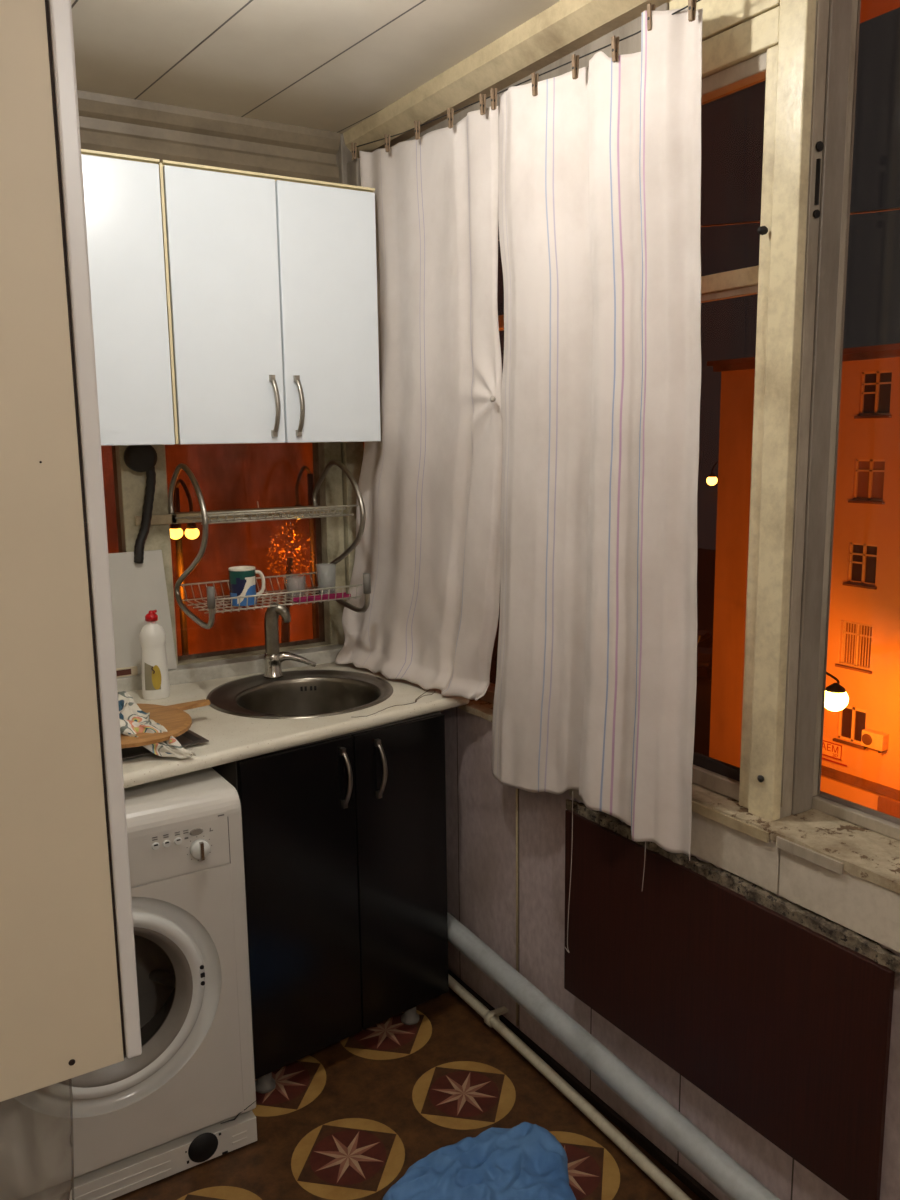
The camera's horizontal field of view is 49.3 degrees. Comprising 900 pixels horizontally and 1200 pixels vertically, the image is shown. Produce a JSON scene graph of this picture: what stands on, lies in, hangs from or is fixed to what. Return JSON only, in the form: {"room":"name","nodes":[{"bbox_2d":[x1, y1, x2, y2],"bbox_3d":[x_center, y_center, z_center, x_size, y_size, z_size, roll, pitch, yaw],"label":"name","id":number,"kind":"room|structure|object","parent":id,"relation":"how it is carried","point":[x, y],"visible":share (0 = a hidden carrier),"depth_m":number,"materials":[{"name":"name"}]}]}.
{"room":"kitchen","nodes":[
{"label":"kitchen","id":0,"kind":"room"},
{"bbox_2d":[71,0,560,133],"bbox_3d":[0.246,-1.035,0.616,2.180,0.080,5.050,-7,11,-31],"label":"ceiling","id":1,"kind":"structure","parent":0,"point":[326,65],"depth_m":2.23,"materials":[{"name":"white plastic"}]},
{"bbox_2d":[112,987,701,1199],"bbox_3d":[0.221,1.496,0.943,1.980,0.062,4.950,-7,11,-31],"label":"floor","id":2,"kind":"structure","parent":0,"point":[347,1119],"depth_m":2.33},
{"bbox_2d":[0,767,256,1199],"bbox_3d":[-0.836,0.826,2.252,0.600,0.847,0.559,-7,11,-31],"label":"washing machine","id":3,"kind":"object","parent":2,"relation":"on","point":[188,1100],"visible":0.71,"depth_m":2.11,"materials":[{"name":"white metal"}]},
{"bbox_2d":[211,711,448,1093],"bbox_3d":[-0.327,0.751,2.605,0.600,0.876,0.328,-8,12,-38],"label":"base cabinet","id":4,"kind":"object","parent":2,"relation":"on","point":[345,848],"visible":0.84,"depth_m":2.47,"materials":[{"name":"laminate"}]},
{"bbox_2d":[122,662,468,787],"bbox_3d":[-0.777,0.335,2.359,1.773,0.033,0.808,-7,11,-31],"label":"countertop","id":5,"kind":"structure","parent":4,"relation":"on","point":[231,738],"depth_m":2.42,"materials":[{"name":"white laminate"}]},
{"bbox_2d":[139,610,169,699],"bbox_3d":[-0.803,0.146,2.659,0.074,0.244,0.054,-7,11,-31],"label":"detergent bottle","id":6,"kind":"object","parent":5,"relation":"on","point":[155,675],"visible":1,"depth_m":2.64,"materials":[{"name":"white plastic"}]},
{"bbox_2d":[117,689,195,758],"bbox_3d":[-0.780,0.263,2.265,0.172,0.132,0.475,-9,13,-41],"label":"kitchen towel","id":7,"kind":"object","parent":5,"relation":"on","point":[133,720],"visible":0.44,"depth_m":2.19,"materials":[{"name":"fabric"}]},
{"bbox_2d":[122,730,208,759],"bbox_3d":[-0.778,0.332,2.252,0.360,0.010,0.260,-8,12,-37],"label":"baking tray","id":8,"kind":"object","parent":5,"relation":"on","point":[189,738],"visible":0.17,"depth_m":2.24,"materials":[{"name":"metal"}]},
{"bbox_2d":[120,699,209,747],"bbox_3d":[-0.756,0.285,2.285,0.316,0.022,0.352,-1,9,0],"label":"cutting board","id":9,"kind":"object","parent":8,"relation":"on","point":[173,718],"visible":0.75,"depth_m":2.27,"materials":[{"name":"brown wood"}]},
{"bbox_2d":[264,603,315,678],"bbox_3d":[-0.474,0.116,2.870,0.153,0.220,0.058,-1,9,0],"label":"mixer tap","id":10,"kind":"object","parent":5,"relation":"on","point":[273,658],"visible":0.98,"depth_m":2.86,"materials":[{"name":"silver metal"}]},
{"bbox_2d":[206,670,392,718],"bbox_3d":[-0.410,0.427,2.736,0.510,0.356,0.510,-7,11,-31],"label":"sink","id":11,"kind":"object","parent":5,"relation":"in","point":[298,694],"visible":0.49,"depth_m":2.83,"materials":[{"name":"metal"}]},
{"bbox_2d":[382,1122,575,1199],"bbox_3d":[0.075,1.253,2.037,0.516,0.058,0.413,-7,11,-31],"label":"cloth","id":12,"kind":"object","parent":2,"relation":"on","point":[524,1161],"visible":1,"depth_m":2.13,"materials":[{"name":"blue fabric"}]},
{"bbox_2d":[440,707,899,1199],"bbox_3d":[1.023,0.154,1.264,0.180,2.500,5.000,-7,11,-31],"label":"wall","id":13,"kind":"structure","parent":0,"point":[480,809],"depth_m":2.50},
{"bbox_2d":[343,0,671,157],"bbox_3d":[0.952,-1.025,0.940,0.088,0.065,4.645,-7,11,-31],"label":"trim","id":14,"kind":"structure","parent":13,"relation":"attached to","point":[566,26],"depth_m":2.23,"materials":[{"name":"beige paint"}]},
{"bbox_2d":[516,788,518,1025],"bbox_3d":[0.177,0.742,2.582,0.007,0.830,0.007,-7,11,-31],"label":"trim","id":15,"kind":"structure","parent":13,"relation":"attached to","point":[517,1004],"depth_m":2.59,"materials":[{"name":"beige paint"}]},
{"bbox_2d":[357,0,700,146],"bbox_3d":[0.357,-1.102,1.826,0.020,0.084,2.380,-7,11,-32],"label":"wire","id":16,"kind":"object","parent":13,"relation":"attached to","point":[697,0],"visible":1,"depth_m":2.12,"materials":[{"name":"metal"}]},
{"bbox_2d":[351,142,356,159],"bbox_3d":[-0.274,-1.281,2.795,0.014,0.045,0.008,-7,11,-31],"label":"clothespin","id":17,"kind":"object","parent":16,"relation":"attached to","point":[353,148],"visible":1,"depth_m":2.79,"materials":[{"name":"brown wood"}]},
{"bbox_2d":[384,134,389,152],"bbox_3d":[-0.168,-1.227,2.632,0.014,0.045,0.008,-7,11,-31],"label":"clothespin","id":18,"kind":"object","parent":16,"relation":"attached to","point":[387,145],"visible":1,"depth_m":2.63,"materials":[{"name":"brown wood"}]},
{"bbox_2d":[414,120,419,139],"bbox_3d":[-0.083,-1.198,2.499,0.014,0.045,0.008,-7,11,-31],"label":"clothespin","id":19,"kind":"object","parent":16,"relation":"attached to","point":[416,125],"visible":1,"depth_m":2.50,"materials":[{"name":"brown wood"}]},
{"bbox_2d":[335,106,502,700],"bbox_3d":[-0.122,-0.509,2.675,0.143,1.502,0.845,-7,12,-35],"label":"window curtain","id":20,"kind":"object","parent":16,"relation":"hanging from","point":[429,544],"visible":0.9,"depth_m":2.60,"materials":[{"name":"fabric"}]},
{"bbox_2d":[447,108,453,128],"bbox_3d":[0.001,-1.163,2.367,0.014,0.045,0.008,-7,11,-31],"label":"clothespin","id":21,"kind":"object","parent":16,"relation":"attached to","point":[450,120],"visible":1,"depth_m":2.37,"materials":[{"name":"brown wood"}]},
{"bbox_2d":[479,93,485,115],"bbox_3d":[0.075,-1.138,2.251,0.014,0.045,0.008,-7,11,-31],"label":"clothespin","id":22,"kind":"object","parent":16,"relation":"attached to","point":[482,100],"visible":1,"depth_m":2.25,"materials":[{"name":"brown wood"}]},
{"bbox_2d":[490,88,496,110],"bbox_3d":[0.099,-1.131,2.213,0.014,0.045,0.008,-7,11,-31],"label":"clothespin","id":23,"kind":"object","parent":16,"relation":"attached to","point":[493,92],"visible":1,"depth_m":2.21,"materials":[{"name":"brown wood"}]},
{"bbox_2d":[531,72,538,96],"bbox_3d":[0.181,-1.097,2.086,0.014,0.045,0.008,-7,11,-31],"label":"clothespin","id":24,"kind":"object","parent":16,"relation":"attached to","point":[535,77],"visible":1,"depth_m":2.08,"materials":[{"name":"brown wood"}]},
{"bbox_2d":[571,54,578,79],"bbox_3d":[0.252,-1.073,1.973,0.014,0.045,0.008,-7,11,-31],"label":"clothespin","id":25,"kind":"object","parent":16,"relation":"attached to","point":[575,59],"visible":1,"depth_m":1.97,"materials":[{"name":"brown wood"}]},
{"bbox_2d":[490,8,702,952],"bbox_3d":[0.280,-0.140,2.127,0.072,1.968,0.717,-6,11,-29],"label":"window curtain","id":26,"kind":"object","parent":16,"relation":"hanging from","point":[599,186],"visible":1,"depth_m":2.03,"materials":[{"name":"fabric"}]},
{"bbox_2d":[611,36,618,62],"bbox_3d":[0.316,-1.053,1.873,0.014,0.045,0.008,-7,11,-31],"label":"clothespin","id":27,"kind":"object","parent":16,"relation":"attached to","point":[614,41],"visible":1,"depth_m":1.87,"materials":[{"name":"brown wood"}]},
{"bbox_2d":[647,3,654,30],"bbox_3d":[0.367,-1.062,1.788,0.014,0.045,0.008,-7,11,-31],"label":"clothespin","id":28,"kind":"object","parent":16,"relation":"attached to","point":[650,7],"visible":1,"depth_m":1.78,"materials":[{"name":"brown wood"}]},
{"bbox_2d":[688,0,696,21],"bbox_3d":[0.421,-1.031,1.705,0.014,0.045,0.008,-7,11,-31],"label":"clothespin","id":29,"kind":"object","parent":16,"relation":"attached to","point":[691,3],"visible":1,"depth_m":1.70,"materials":[{"name":"brown wood"}]},
{"bbox_2d":[406,3,668,140],"bbox_3d":[0.126,-1.169,2.398,0.068,0.120,1.198,-7,11,-31],"label":"trim","id":30,"kind":"structure","parent":13,"relation":"attached to","point":[631,45],"depth_m":2.07,"materials":[{"name":"grey paint"}]},
{"bbox_2d":[448,974,691,1199],"bbox_3d":[0.932,1.358,1.350,0.070,0.048,4.680,-6,11,-30],"label":"pipe","id":31,"kind":"object","parent":13,"relation":"attached to","point":[491,1018],"visible":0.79,"depth_m":2.36,"materials":[{"name":"beige metal"}]},
{"bbox_2d":[448,969,718,1199],"bbox_3d":[0.971,1.371,1.395,0.012,0.020,4.750,-7,11,-31],"label":"baseboard","id":32,"kind":"structure","parent":13,"relation":"attached to","point":[654,1151],"depth_m":2.33,"materials":[{"name":"plastic"}]},
{"bbox_2d":[447,912,779,1199],"bbox_3d":[0.930,1.200,1.324,0.118,0.160,4.681,-7,11,-31],"label":"pipe","id":33,"kind":"object","parent":13,"relation":"attached to","point":[722,1170],"visible":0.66,"depth_m":2.16,"materials":[{"name":"white metal"}]},
{"bbox_2d":[480,6,779,807],"bbox_3d":[0.199,-0.410,2.467,0.142,1.441,1.642,-7,11,-31],"label":"window","id":34,"kind":"structure","parent":13,"relation":"in","point":[742,56],"depth_m":1.80,"materials":[{"name":"beige paint"}]},
{"bbox_2d":[457,683,899,893],"bbox_3d":[0.555,0.398,2.057,0.201,0.029,2.720,-7,11,-31],"label":"windowsill","id":35,"kind":"structure","parent":13,"relation":"attached to","point":[832,843],"depth_m":1.79,"materials":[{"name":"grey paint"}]},
{"bbox_2d":[669,0,779,41],"bbox_3d":[0.514,-1.082,1.783,0.064,0.098,0.263,-7,11,-31],"label":"trim","id":36,"kind":"structure","parent":13,"relation":"attached to","point":[719,16],"depth_m":1.76,"materials":[{"name":"beige paint"}]},
{"bbox_2d":[564,810,894,1199],"bbox_3d":[0.506,0.780,2.006,0.012,0.459,0.853,-7,11,-31],"label":"board","id":37,"kind":"object","parent":13,"relation":"attached to","point":[786,1026],"visible":1,"depth_m":1.90,"materials":[{"name":"brown wood"}]},
{"bbox_2d":[566,799,899,972],"bbox_3d":[0.547,0.546,1.918,0.030,0.028,0.995,-7,11,-31],"label":"trim","id":38,"kind":"structure","parent":13,"relation":"attached to","point":[817,923],"depth_m":1.84,"materials":[{"name":"grey stone"}]},
{"bbox_2d":[569,789,899,952],"bbox_3d":[1.251,0.659,0.803,0.013,0.101,3.650,-7,11,-31],"label":"trim","id":39,"kind":"structure","parent":13,"relation":"attached to","point":[871,910],"depth_m":1.77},
{"bbox_2d":[748,0,815,820],"bbox_3d":[0.593,-0.361,1.754,0.024,1.574,0.059,-7,11,-31],"label":"window frame","id":40,"kind":"structure","parent":13,"relation":"attached to","point":[797,18],"depth_m":1.74,"materials":[{"name":"beige paint"}]},
{"bbox_2d":[780,0,828,817],"bbox_3d":[0.619,-0.363,1.768,0.035,1.574,0.062,-7,11,-31],"label":"trim","id":41,"kind":"structure","parent":13,"relation":"attached to","point":[822,6],"depth_m":1.75,"materials":[{"name":"grey paint"}]},
{"bbox_2d":[791,0,851,814],"bbox_3d":[0.658,-0.368,1.794,0.054,1.574,0.059,-7,11,-31],"label":"window frame","id":42,"kind":"structure","parent":13,"relation":"attached to","point":[840,11],"depth_m":1.77,"materials":[{"name":"grey paint"}]},
{"bbox_2d":[812,0,899,840],"bbox_3d":[1.007,-0.301,1.335,0.046,1.584,1.216,-7,11,-31],"label":"window","id":43,"kind":"structure","parent":13,"relation":"in","point":[868,818],"depth_m":1.80,"materials":[{"name":"grey paint"}]},
{"bbox_2d":[860,0,899,22],"bbox_3d":[1.361,-1.269,1.263,0.430,0.160,2.220,-7,11,-31],"label":"awning","id":44,"kind":"object","parent":13,"relation":"attached to","point":[869,9],"visible":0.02,"depth_m":2.23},
{"bbox_3d":[-1.046,-0.077,2.816,2.080,2.500,0.150,-7,11,-31],"label":"wall","id":45,"kind":"structure","parent":0,"visible":0},
{"bbox_2d":[81,149,177,445],"bbox_3d":[-1.010,-0.726,2.413,0.570,0.688,0.323,-7,11,-31],"label":"upper cabinet","id":46,"kind":"object","parent":45,"relation":"attached to","point":[124,194],"visible":0.36,"depth_m":2.40,"materials":[{"name":"laminate"}]},
{"bbox_2d":[77,90,339,182],"bbox_3d":[-1.069,-1.181,2.476,1.705,0.210,0.102,-7,11,-31],"label":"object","id":47,"kind":"structure","parent":45,"relation":"attached to","point":[107,123],"depth_m":2.68,"materials":[{"name":"paint"}]},
{"bbox_2d":[112,442,363,691],"bbox_3d":[-0.743,-0.422,2.852,1.060,1.320,0.178,-7,11,-31],"label":"window","id":48,"kind":"structure","parent":45,"relation":"in","point":[334,535],"depth_m":3.00,"materials":[{"name":"beige paint"}]},
{"bbox_2d":[116,666,137,677],"bbox_3d":[-0.925,0.201,2.765,0.078,0.024,0.037,-7,11,-31],"label":"matchbox","id":49,"kind":"object","parent":48,"relation":"on","point":[127,671],"visible":0.57,"depth_m":2.75,"materials":[{"name":"cardboard"}]},
{"bbox_2d":[124,445,156,562],"bbox_3d":[-0.858,-0.272,2.745,0.084,0.338,0.055,-7,11,-31],"label":"hose","id":50,"kind":"object","parent":48,"relation":"attached to","point":[139,458],"visible":1,"depth_m":2.74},
{"bbox_2d":[108,550,176,673],"bbox_3d":[-0.929,0.041,2.750,0.296,0.343,0.044,-7,11,-31],"label":"board","id":51,"kind":"object","parent":48,"relation":"on","point":[137,589],"visible":0.56,"depth_m":2.77,"materials":[{"name":"white plastic"}]},
{"bbox_2d":[168,460,370,628],"bbox_3d":[-0.518,-0.173,2.797,0.469,0.440,0.365,-7,11,-31],"label":"dish rack","id":52,"kind":"object","parent":48,"relation":"attached to","point":[211,601],"visible":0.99,"depth_m":2.77,"materials":[{"name":"metal"}]},
{"bbox_2d":[228,566,264,605],"bbox_3d":[-0.568,-0.040,2.736,0.096,0.103,0.074,-7,11,-31],"label":"mug","id":53,"kind":"object","parent":52,"relation":"on","point":[242,579],"visible":0.9,"depth_m":2.70,"materials":[{"name":"multicoloured ceramic"}]},
{"bbox_2d":[285,576,305,594],"bbox_3d":[-0.449,-0.040,2.858,0.060,0.056,0.060,-7,11,-31],"label":"drinking glass","id":54,"kind":"object","parent":52,"relation":"in","point":[305,576],"visible":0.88,"depth_m":2.85,"materials":[{"name":"clear glass"}]},
{"bbox_2d":[293,592,350,602],"bbox_3d":[-0.365,-0.007,2.798,0.165,0.012,0.033,-7,11,-31],"label":"soap tray","id":55,"kind":"object","parent":52,"relation":"in","point":[338,595],"visible":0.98,"depth_m":2.79,"materials":[{"name":"plastic"}]},
{"bbox_2d":[316,564,333,590],"bbox_3d":[-0.374,-0.066,2.937,0.056,0.078,0.053,-7,11,-31],"label":"drinking glass","id":56,"kind":"object","parent":52,"relation":"in","point":[319,564],"visible":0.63,"depth_m":2.93,"materials":[{"name":"glass"}]},
{"bbox_2d":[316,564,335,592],"bbox_3d":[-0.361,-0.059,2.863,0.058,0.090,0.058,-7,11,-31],"label":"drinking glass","id":57,"kind":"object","parent":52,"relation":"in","point":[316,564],"visible":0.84,"depth_m":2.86,"materials":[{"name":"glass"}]},
{"bbox_2d":[158,160,380,444],"bbox_3d":[-0.518,-0.783,2.713,0.584,0.688,0.323,-7,11,-31],"label":"upper cabinet","id":58,"kind":"object","parent":45,"relation":"attached to","point":[273,278],"visible":0.94,"depth_m":2.59,"materials":[{"name":"laminate"}]},
{"bbox_2d":[336,134,360,185],"bbox_3d":[-0.295,-1.155,2.928,0.073,0.429,0.172,-7,11,-31],"label":"trim","id":59,"kind":"structure","parent":45,"relation":"attached to","point":[348,168],"depth_m":2.87,"materials":[{"name":"grey paint"}]},
{"bbox_3d":[-0.594,0.336,0.246,0.100,2.480,4.750,-7,11,-31],"label":"wall","id":60,"kind":"structure","parent":0,"visible":0},
{"bbox_2d":[0,0,141,1101],"bbox_3d":[-0.743,-0.255,1.041,0.580,1.492,0.601,-7,11,-31],"label":"upper cabinet","id":61,"kind":"object","parent":60,"relation":"attached to","point":[69,1004],"visible":1,"depth_m":0.95,"materials":[{"name":"beige wood"}]},
{"bbox_2d":[60,1078,73,1199],"bbox_3d":[-0.552,0.631,1.029,0.307,0.261,0.058,-7,11,-33],"label":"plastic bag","id":62,"kind":"object","parent":61,"relation":"hanging from","point":[68,1193],"visible":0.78,"depth_m":1.11,"materials":[{"name":"white plastic"}]},
{"label":"outside","id":63,"kind":"structure","parent":0,"visible":0},
{"bbox_2d":[490,548,715,756],"bbox_3d":[5.584,7.713,40.501,130.000,0.500,120.000,-7,11,-31],"label":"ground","id":64,"kind":"structure","parent":63,"point":[705,557],"depth_m":71.26,"materials":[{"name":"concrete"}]},
{"bbox_2d":[180,581,185,605],"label":"street lamp","id":65,"kind":"object","parent":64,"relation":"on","point":[182,592],"depth_m":20.67,"materials":[{"name":"metal"}]},
{"bbox_2d":[174,479,192,512],"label":"street lamp","id":66,"kind":"object","parent":64,"relation":"on","point":[176,491],"depth_m":20.16,"materials":[{"name":"metal"}]},
{"bbox_2d":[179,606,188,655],"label":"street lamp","id":67,"kind":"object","parent":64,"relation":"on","point":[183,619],"depth_m":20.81,"materials":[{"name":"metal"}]},
{"bbox_2d":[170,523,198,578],"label":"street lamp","id":68,"kind":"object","parent":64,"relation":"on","point":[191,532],"depth_m":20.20,"materials":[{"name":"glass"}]},
{"bbox_2d":[170,524,180,528],"bbox_3d":[-5.625,-1.551,20.056,0.208,0.176,0.208,-7,11,-31],"label":"hood","id":69,"kind":"object","parent":68,"relation":"attached to","point":[173,526],"depth_m":19.98,"materials":[{"name":"metal"}]},
{"bbox_2d":[187,523,196,528],"bbox_3d":[-5.336,-1.565,20.236,0.208,0.176,0.208,-7,11,-31],"label":"hood","id":70,"kind":"object","parent":68,"relation":"attached to","point":[189,525],"depth_m":20.16,"materials":[{"name":"metal"}]},
{"bbox_2d":[101,442,363,655],"bbox_3d":[-15.565,-0.079,26.910,29.900,19.900,8.400,-7,11,-31],"label":"building","id":71,"kind":"structure","parent":64,"relation":"on","point":[228,476],"depth_m":28.07,"materials":[{"name":"paint"}]},
{"bbox_2d":[267,521,314,642],"bbox_3d":[-3.486,4.325,22.610,1.078,12.320,1.002,-7,11,-31],"label":"street tree","id":72,"kind":"object","parent":64,"relation":"on","point":[285,627],"visible":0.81,"depth_m":21.73,"materials":[{"name":"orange plant"}]},
{"bbox_2d":[295,466,313,505],"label":"street lamp","id":73,"kind":"object","parent":64,"relation":"on","point":[310,484],"depth_m":22.48,"materials":[{"name":"metal"}]},
{"bbox_2d":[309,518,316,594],"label":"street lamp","id":74,"kind":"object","parent":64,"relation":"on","point":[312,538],"depth_m":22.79,"materials":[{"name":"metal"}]},
{"bbox_2d":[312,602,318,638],"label":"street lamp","id":75,"kind":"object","parent":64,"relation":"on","point":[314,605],"depth_m":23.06,"materials":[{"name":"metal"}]},
{"bbox_2d":[697,647,712,679],"bbox_3d":[14.939,3.655,58.133,1.800,1.450,4.425,4,11,28],"label":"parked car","id":76,"kind":"object","parent":64,"relation":"on","point":[704,655],"visible":0.27,"depth_m":56.65,"materials":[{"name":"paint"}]},
{"bbox_2d":[697,630,712,647],"bbox_3d":[15.693,2.752,63.473,1.800,1.450,4.425,5,11,33],"label":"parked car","id":77,"kind":"object","parent":64,"relation":"on","point":[704,639],"visible":0.16,"depth_m":63.06,"materials":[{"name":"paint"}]},
{"bbox_2d":[707,462,717,485],"bbox_3d":[16.302,-2.292,60.566,1.688,12.342,0.603,-10,13,-43],"label":"street lamp","id":78,"kind":"object","parent":64,"relation":"on","point":[711,480],"visible":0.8,"depth_m":59.19,"materials":[{"name":"glass"}]},
{"bbox_2d":[707,343,899,818],"bbox_3d":[23.722,0.696,28.328,10.450,16.880,34.300,-7,11,-31],"label":"apartment building","id":79,"kind":"structure","parent":64,"relation":"on","point":[863,650],"depth_m":34.55,"materials":[{"name":"paint"}]},
{"bbox_2d":[822,739,846,766],"bbox_3d":[13.819,5.522,36.156,0.091,0.720,2.000,-7,11,-31],"label":"shop sign","id":80,"kind":"object","parent":79,"relation":"attached to","point":[830,749],"visible":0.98,"depth_m":35.80,"materials":[{"name":"orange"}]},
{"bbox_2d":[838,620,872,670],"bbox_3d":[14.326,1.592,34.635,0.020,1.600,1.304,-7,11,-31],"label":"grille","id":81,"kind":"object","parent":79,"relation":"attached to","point":[841,623],"depth_m":34.70,"materials":[{"name":"orange metal"}]},
{"bbox_2d":[861,728,888,752],"bbox_3d":[14.797,4.918,34.172,0.371,0.660,0.840,-7,11,-31],"label":"air conditioner","id":82,"kind":"object","parent":79,"relation":"attached to","point":[870,738],"visible":1,"depth_m":34.01,"materials":[{"name":"metal"}]},
{"bbox_2d":[862,734,871,744],"bbox_3d":[14.556,4.871,34.227,0.030,0.400,0.400,-7,11,-31],"label":"fan grille","id":83,"kind":"object","parent":82,"relation":"attached to","point":[866,738],"depth_m":34.21,"materials":[{"name":"orange metal"}]},
{"bbox_2d":[877,796,899,818],"bbox_3d":[15.605,7.362,33.620,0.049,0.700,2.070,-7,11,-31],"label":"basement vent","id":84,"kind":"object","parent":79,"relation":"attached to","point":[887,805],"depth_m":34.10,"materials":[{"name":"orange"}]},
{"bbox_2d":[824,672,848,710],"bbox_3d":[11.512,5.406,31.471,2.165,6.872,0.831,3,10,19],"label":"street lamp","id":85,"kind":"object","parent":64,"relation":"on","point":[836,697],"visible":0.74,"depth_m":30.58,"materials":[{"name":"glass"}]},
{"bbox_2d":[825,683,845,692],"bbox_3d":[12.119,2.732,30.792,0.608,0.246,0.608,-7,11,-31],"label":"hood","id":86,"kind":"object","parent":85,"relation":"attached to","point":[835,687],"depth_m":30.64,"materials":[{"name":"metal"}]},
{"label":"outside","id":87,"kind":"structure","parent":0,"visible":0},
{"bbox_2d":[498,207,899,240],"bbox_3d":[3.920,-3.838,8.416,0.177,1.318,17.004,-6,11,-30],"label":"overhead cable","id":88,"kind":"object","parent":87,"point":[897,208],"visible":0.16,"depth_m":9.76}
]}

